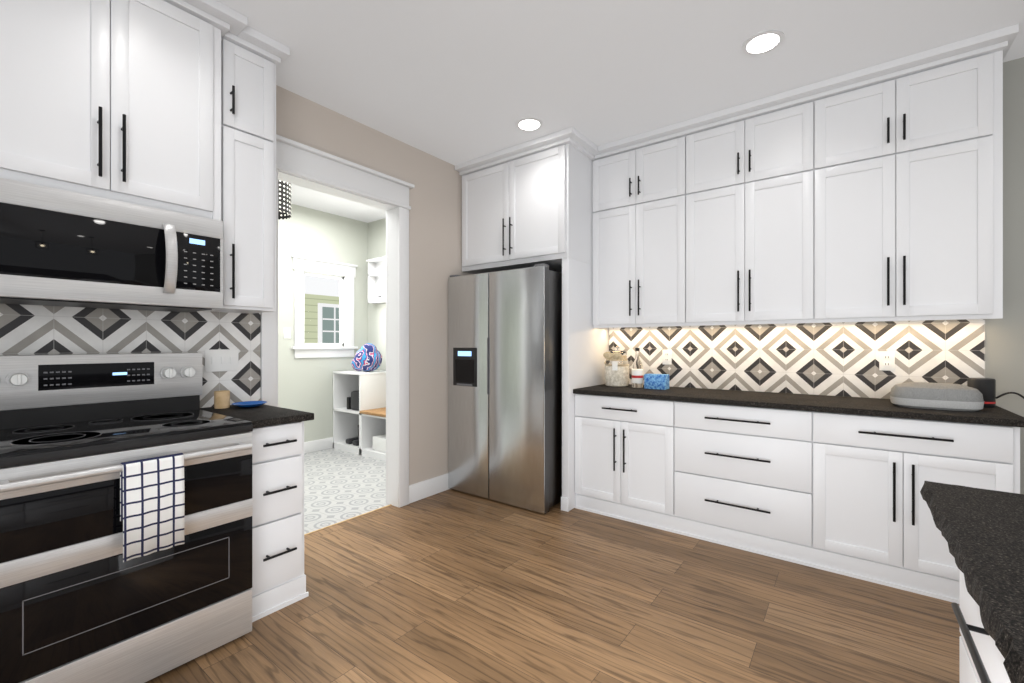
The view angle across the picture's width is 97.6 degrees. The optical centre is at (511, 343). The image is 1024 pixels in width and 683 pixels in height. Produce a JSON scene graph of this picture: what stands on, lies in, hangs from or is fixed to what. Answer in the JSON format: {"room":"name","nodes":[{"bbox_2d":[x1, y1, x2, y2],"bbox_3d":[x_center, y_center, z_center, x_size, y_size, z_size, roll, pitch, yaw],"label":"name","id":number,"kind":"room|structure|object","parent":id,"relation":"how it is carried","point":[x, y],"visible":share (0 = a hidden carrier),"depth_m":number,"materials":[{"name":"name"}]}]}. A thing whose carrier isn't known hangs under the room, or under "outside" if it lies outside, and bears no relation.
{"room":"kitchen","nodes":[
{"label":"kitchen","id":0,"kind":"room"},
{"bbox_2d":[278,204,367,441],"bbox_3d":[-3.111,-0.157,4.254,0.150,2.814,4.250,0,0,37],"label":"wall","id":1,"kind":"structure","parent":0,"point":[305,384],"depth_m":5.21,"materials":[{"name":"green paint"}]},
{"bbox_2d":[283,328,290,338],"bbox_3d":[-2.486,-0.120,4.954,0.005,0.120,0.080,0,0,37],"label":"switch plate","id":2,"kind":"object","parent":1,"relation":"attached to","point":[286,333],"visible":1,"depth_m":4.95,"materials":[{"name":"white plastic"}]},
{"bbox_2d":[304,437,332,453],"bbox_3d":[-3.088,1.185,4.143,0.018,0.130,4.100,0,0,37],"label":"baseboard","id":3,"kind":"structure","parent":1,"relation":"attached to","point":[327,443],"depth_m":5.23,"materials":[{"name":"white paint"}]},
{"bbox_2d":[291,255,357,357],"bbox_3d":[-2.224,-0.415,5.326,0.124,1.150,0.820,0,0,37],"label":"window","id":4,"kind":"structure","parent":1,"relation":"in","point":[323,311],"depth_m":5.34,"materials":[{"name":"white paint"}]},
{"bbox_2d":[205,85,471,484],"bbox_3d":[-2.084,-0.157,1.933,0.125,2.814,6.980,0,0,37],"label":"wall","id":5,"kind":"structure","parent":0,"point":[435,230],"depth_m":3.62,"materials":[{"name":"beige paint"}]},
{"bbox_2d":[0,0,227,220],"bbox_3d":[-1.758,-1.052,1.930,0.394,0.940,0.769,0,0,37],"label":"upper cabinet","id":6,"kind":"object","parent":5,"relation":"attached to","point":[118,100],"depth_m":1.81,"materials":[{"name":"white paint"}]},
{"bbox_2d":[0,178,222,311],"bbox_3d":[-1.729,-0.370,1.910,0.461,0.416,0.760,0,0,37],"label":"microwave","id":7,"kind":"object","parent":6,"relation":"attached to","point":[60,247],"visible":1,"depth_m":1.77,"materials":[{"name":"black glass"}]},
{"bbox_2d":[0,303,260,407],"bbox_3d":[-2.039,-0.120,1.881,0.008,0.920,1.870,0,0,37],"label":"backsplash","id":8,"kind":"structure","parent":5,"relation":"attached to","point":[34,330],"depth_m":2.19,"materials":[{"name":"tile"}]},
{"bbox_2d":[205,349,237,371],"bbox_3d":[-1.592,0.090,2.461,0.008,0.120,0.165,0,0,37],"label":"switch plate","id":9,"kind":"object","parent":8,"relation":"attached to","point":[221,360],"visible":1,"depth_m":2.46,"materials":[{"name":"white plastic"}]},
{"bbox_2d":[204,26,289,313],"bbox_3d":[-1.427,-0.869,2.362,0.402,1.388,0.311,0,0,37],"label":"upper cabinet","id":10,"kind":"object","parent":5,"relation":"attached to","point":[251,59],"visible":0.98,"depth_m":2.27,"materials":[{"name":"white paint"}]},
{"bbox_2d":[261,134,414,507],"bbox_3d":[-1.199,0.003,3.108,0.225,2.495,1.157,0,0,37],"label":"door frame","id":11,"kind":"structure","parent":5,"relation":"attached to","point":[302,165],"depth_m":3.42,"materials":[{"name":"white paint"}]},
{"bbox_2d":[409,473,449,503],"bbox_3d":[-0.591,1.180,3.796,0.014,0.140,0.728,0,0,37],"label":"baseboard","id":12,"kind":"structure","parent":5,"relation":"attached to","point":[426,488],"depth_m":3.66,"materials":[{"name":"white paint"}]},
{"bbox_2d":[304,448,389,533],"bbox_3d":[-2.263,1.275,3.615,2.274,0.050,4.250,0,0,37],"label":"floor","id":13,"kind":"structure","parent":0,"point":[340,485],"depth_m":3.93,"materials":[{"name":"white tile"}]},
{"bbox_2d":[333,370,385,460],"bbox_3d":[-1.284,0.790,5.019,1.812,0.920,0.494,0,0,37],"label":"shelf","id":14,"kind":"object","parent":13,"relation":"on","point":[369,417],"visible":0.48,"depth_m":5.24,"materials":[{"name":"white paint"}]},
{"bbox_2d":[350,426,358,445],"bbox_3d":[-1.750,1.079,5.288,0.090,0.199,0.260,0,0,37],"label":"boot","id":15,"kind":"object","parent":14,"relation":"in","point":[354,441],"depth_m":5.26,"materials":[{"name":"grey rubber"}]},
{"bbox_2d":[351,343,381,371],"bbox_3d":[-1.711,0.160,5.307,0.345,0.340,0.322,0,0,37],"label":"backpack","id":16,"kind":"object","parent":14,"relation":"on","point":[367,357],"visible":1,"depth_m":5.20,"materials":[{"name":"multicoloured fabric"}]},
{"bbox_2d":[347,390,385,452],"bbox_3d":[-1.567,0.865,5.157,0.810,0.629,0.250,0,0,37],"label":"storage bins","id":17,"kind":"object","parent":14,"relation":"in","point":[379,442],"visible":0.38,"depth_m":5.04,"materials":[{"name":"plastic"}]},
{"bbox_2d":[368,218,385,370],"bbox_3d":[-0.987,-0.157,5.220,2.080,2.814,0.150,0,0,37],"label":"wall","id":18,"kind":"structure","parent":0,"point":[377,312],"depth_m":5.65,"materials":[{"name":"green paint"}]},
{"bbox_2d":[366,256,385,303],"bbox_3d":[-1.475,-0.780,5.412,0.770,0.540,0.130,0,0,37],"label":"shelf rack","id":19,"kind":"object","parent":18,"relation":"attached to","point":[376,280],"visible":0.42,"depth_m":5.60,"materials":[{"name":"white paint"}]},
{"bbox_2d":[146,489,960,682],"bbox_3d":[0.875,1.275,-0.296,7.445,0.050,6.980,0,0,37],"label":"floor","id":20,"kind":"structure","parent":0,"point":[451,586],"depth_m":2.07,"materials":[{"name":"brown wood"}]},
{"bbox_2d":[0,353,252,682],"bbox_3d":[-1.595,0.647,1.814,0.776,1.205,0.772,0,0,37],"label":"range","id":21,"kind":"object","parent":20,"relation":"on","point":[81,601],"visible":1,"depth_m":1.66,"materials":[{"name":"silver metal"}]},
{"bbox_2d":[120,453,184,561],"bbox_3d":[-1.281,0.573,1.601,0.045,0.334,0.176,0,0,37],"label":"towel","id":22,"kind":"object","parent":21,"relation":"hanging from","point":[152,502],"visible":1,"depth_m":1.59,"materials":[{"name":"white fabric"}]},
{"bbox_2d":[200,404,313,621],"bbox_3d":[-1.325,0.795,2.283,0.660,0.909,0.308,0,0,37],"label":"base cabinet","id":23,"kind":"object","parent":20,"relation":"on","point":[278,579],"visible":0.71,"depth_m":2.11,"materials":[{"name":"white paint"}]},
{"bbox_2d":[214,390,229,408],"bbox_3d":[-1.542,0.295,2.382,0.072,0.090,0.072,0,0,37],"label":"canister","id":24,"kind":"object","parent":23,"relation":"on","point":[221,399],"visible":1,"depth_m":2.35,"materials":[{"name":"brown wood"}]},
{"bbox_2d":[232,401,266,406],"bbox_3d":[-1.423,0.330,2.431,0.170,0.021,0.170,0,0,37],"label":"dish","id":25,"kind":"object","parent":23,"relation":"on","point":[249,404],"visible":1,"depth_m":2.45,"materials":[{"name":"blue ceramic"}]},
{"bbox_2d":[304,504,390,535],"bbox_3d":[-1.213,1.248,3.118,0.014,0.004,0.907,0,0,37],"label":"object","id":26,"kind":"structure","parent":20,"relation":"on","point":[345,520],"depth_m":3.16,"materials":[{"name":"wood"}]},
{"bbox_2d":[448,263,561,513],"bbox_3d":[0.087,0.330,3.878,0.981,1.840,0.842,0,0,37],"label":"fridge","id":27,"kind":"object","parent":20,"relation":"on","point":[505,386],"visible":0.94,"depth_m":3.46,"materials":[{"name":"silver metal"}]},
{"bbox_2d":[455,127,608,511],"bbox_3d":[0.205,-0.157,3.888,1.172,2.813,0.797,0,0,37],"label":"cabinet surround","id":28,"kind":"object","parent":20,"relation":"on","point":[527,204],"visible":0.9,"depth_m":3.53,"materials":[{"name":"white paint"}]},
{"bbox_2d":[575,396,660,528],"bbox_3d":[0.959,0.812,3.432,0.744,0.874,0.617,0,0,37],"label":"base cabinet","id":29,"kind":"object","parent":20,"relation":"on","point":[618,439],"depth_m":3.19,"materials":[{"name":"white paint"}]},
{"bbox_2d":[661,400,808,565],"bbox_3d":[1.560,0.812,2.979,0.880,0.874,0.617,0,0,37],"label":"base cabinet","id":30,"kind":"object","parent":20,"relation":"on","point":[738,478],"depth_m":2.73,"materials":[{"name":"white paint"}]},
{"bbox_2d":[809,412,1019,603],"bbox_3d":[2.179,0.812,2.513,0.788,0.874,0.617,0,0,37],"label":"base cabinet","id":31,"kind":"object","parent":20,"relation":"on","point":[834,484],"depth_m":2.30,"materials":[{"name":"white paint"}]},
{"bbox_2d":[573,384,1023,427],"bbox_3d":[1.581,0.358,2.946,2.324,0.033,0.645,0,0,37],"label":"countertop","id":32,"kind":"structure","parent":31,"relation":"on","point":[1000,417],"depth_m":2.61,"materials":[{"name":"black stone"}]},
{"bbox_2d":[603,346,628,386],"bbox_3d":[0.853,0.179,3.649,0.200,0.322,0.204,0,0,37],"label":"glass jar","id":33,"kind":"object","parent":32,"relation":"on","point":[616,368],"visible":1,"depth_m":3.57,"materials":[{"name":"white"}]},
{"bbox_2d":[632,348,642,387],"bbox_3d":[0.984,0.185,3.516,0.088,0.310,0.088,0,0,37],"label":"clear bottle","id":34,"kind":"object","parent":32,"relation":"on","point":[637,373],"visible":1,"depth_m":3.48,"materials":[{"name":"clear glass"}]},
{"bbox_2d":[644,374,668,389],"bbox_3d":[1.100,0.285,3.404,0.160,0.110,0.100,0,0,37],"label":"box","id":35,"kind":"object","parent":32,"relation":"on","point":[657,381],"visible":0.98,"depth_m":3.36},
{"bbox_2d":[890,382,983,410],"bbox_3d":[2.284,0.275,2.424,0.366,0.130,0.297,0,0,37],"label":"speaker","id":36,"kind":"object","parent":32,"relation":"on","point":[942,396],"visible":1,"depth_m":2.32},
{"bbox_2d":[967,378,1023,406],"bbox_3d":[2.609,0.264,2.416,0.218,0.152,0.110,0,0,37],"label":"speaker","id":37,"kind":"object","parent":32,"relation":"on","point":[986,387],"visible":0.81,"depth_m":2.40},
{"bbox_2d":[951,571,1010,682],"bbox_3d":[0.672,0.812,-0.363,1.190,0.875,2.630,0,0,37],"label":"kitchen island","id":38,"kind":"object","parent":20,"relation":"on","point":[982,659],"visible":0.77,"depth_m":0.84,"materials":[{"name":"white paint"}]},
{"bbox_2d":[920,481,1023,682],"bbox_3d":[0.679,0.350,-0.372,1.267,0.040,2.723,0,0,37],"label":"island countertop","id":39,"kind":"structure","parent":38,"relation":"on","point":[982,531],"depth_m":0.72,"materials":[{"name":"stone"}]},
{"bbox_2d":[217,0,1023,222],"bbox_3d":[-0.033,-1.614,0.388,9.720,0.100,6.980,0,0,37],"label":"ceiling","id":40,"kind":"structure","parent":0,"point":[454,82],"depth_m":2.43,"materials":[{"name":"white paint"}]},
{"bbox_2d":[516,117,542,131],"bbox_3d":[0.123,-1.561,3.188,0.195,0.006,0.195,0,0,-2],"label":"recessed light","id":41,"kind":"object","parent":40,"relation":"in","point":[528,124],"depth_m":3.18,"materials":[{"name":"white paint"}]},
{"bbox_2d":[742,29,784,55],"bbox_3d":[1.301,-1.561,2.325,0.195,0.006,0.195,0,0,31],"label":"recessed light","id":42,"kind":"object","parent":40,"relation":"in","point":[763,42],"depth_m":2.31,"materials":[{"name":"white paint"}]},
{"bbox_2d":[669,57,1023,493],"bbox_3d":[2.962,-0.157,2.407,7.365,2.814,0.150,0,0,37],"label":"wall","id":43,"kind":"structure","parent":0,"point":[1004,352],"depth_m":2.47,"materials":[{"name":"beige paint"}]},
{"bbox_2d":[592,132,675,327],"bbox_3d":[1.066,-0.832,3.534,0.795,1.379,0.327,0,0,37],"label":"upper cabinet","id":44,"kind":"object","parent":43,"relation":"attached to","point":[634,185],"depth_m":3.42,"materials":[{"name":"white paint"}]},
{"bbox_2d":[676,96,799,325],"bbox_3d":[1.641,-0.832,3.101,0.880,1.379,0.327,0,0,37],"label":"upper cabinet","id":45,"kind":"object","parent":43,"relation":"attached to","point":[738,176],"depth_m":2.98,"materials":[{"name":"white paint"}]},
{"bbox_2d":[609,319,984,398],"bbox_3d":[1.758,0.095,3.215,2.282,0.490,0.008,0,0,37],"label":"backsplash","id":46,"kind":"structure","parent":43,"relation":"attached to","point":[837,359],"depth_m":3.02,"materials":[{"name":"tile"}]},
{"bbox_2d":[662,350,671,364],"bbox_3d":[1.243,0.105,3.593,0.074,0.120,0.007,0,0,37],"label":"electrical outlet plate","id":47,"kind":"object","parent":46,"relation":"attached to","point":[666,354],"depth_m":3.59,"materials":[{"name":"white plastic"}]},
{"bbox_2d":[879,351,894,370],"bbox_3d":[2.325,0.105,2.778,0.074,0.120,0.007,0,0,37],"label":"electrical outlet plate","id":48,"kind":"object","parent":46,"relation":"attached to","point":[886,360],"depth_m":2.78,"materials":[{"name":"white plastic"}]},
{"bbox_2d":[800,36,1007,322],"bbox_3d":[2.240,-0.832,2.650,0.855,1.379,0.327,0,0,37],"label":"upper cabinet","id":49,"kind":"object","parent":43,"relation":"attached to","point":[874,193],"depth_m":2.48,"materials":[{"name":"white paint"}]},
{"bbox_3d":[-1.876,-1.437,3.492,0.100,0.254,0.100,0,0,37],"label":"pendant lamp","id":50,"kind":"object","parent":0,"visible":0},
{"bbox_2d":[278,180,290,218],"bbox_3d":[-1.876,-1.160,3.492,0.280,0.300,0.280,0,0,37],"label":"shade","id":51,"kind":"object","parent":50,"relation":"hanging from","point":[284,200],"visible":0.19,"depth_m":3.45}
]}

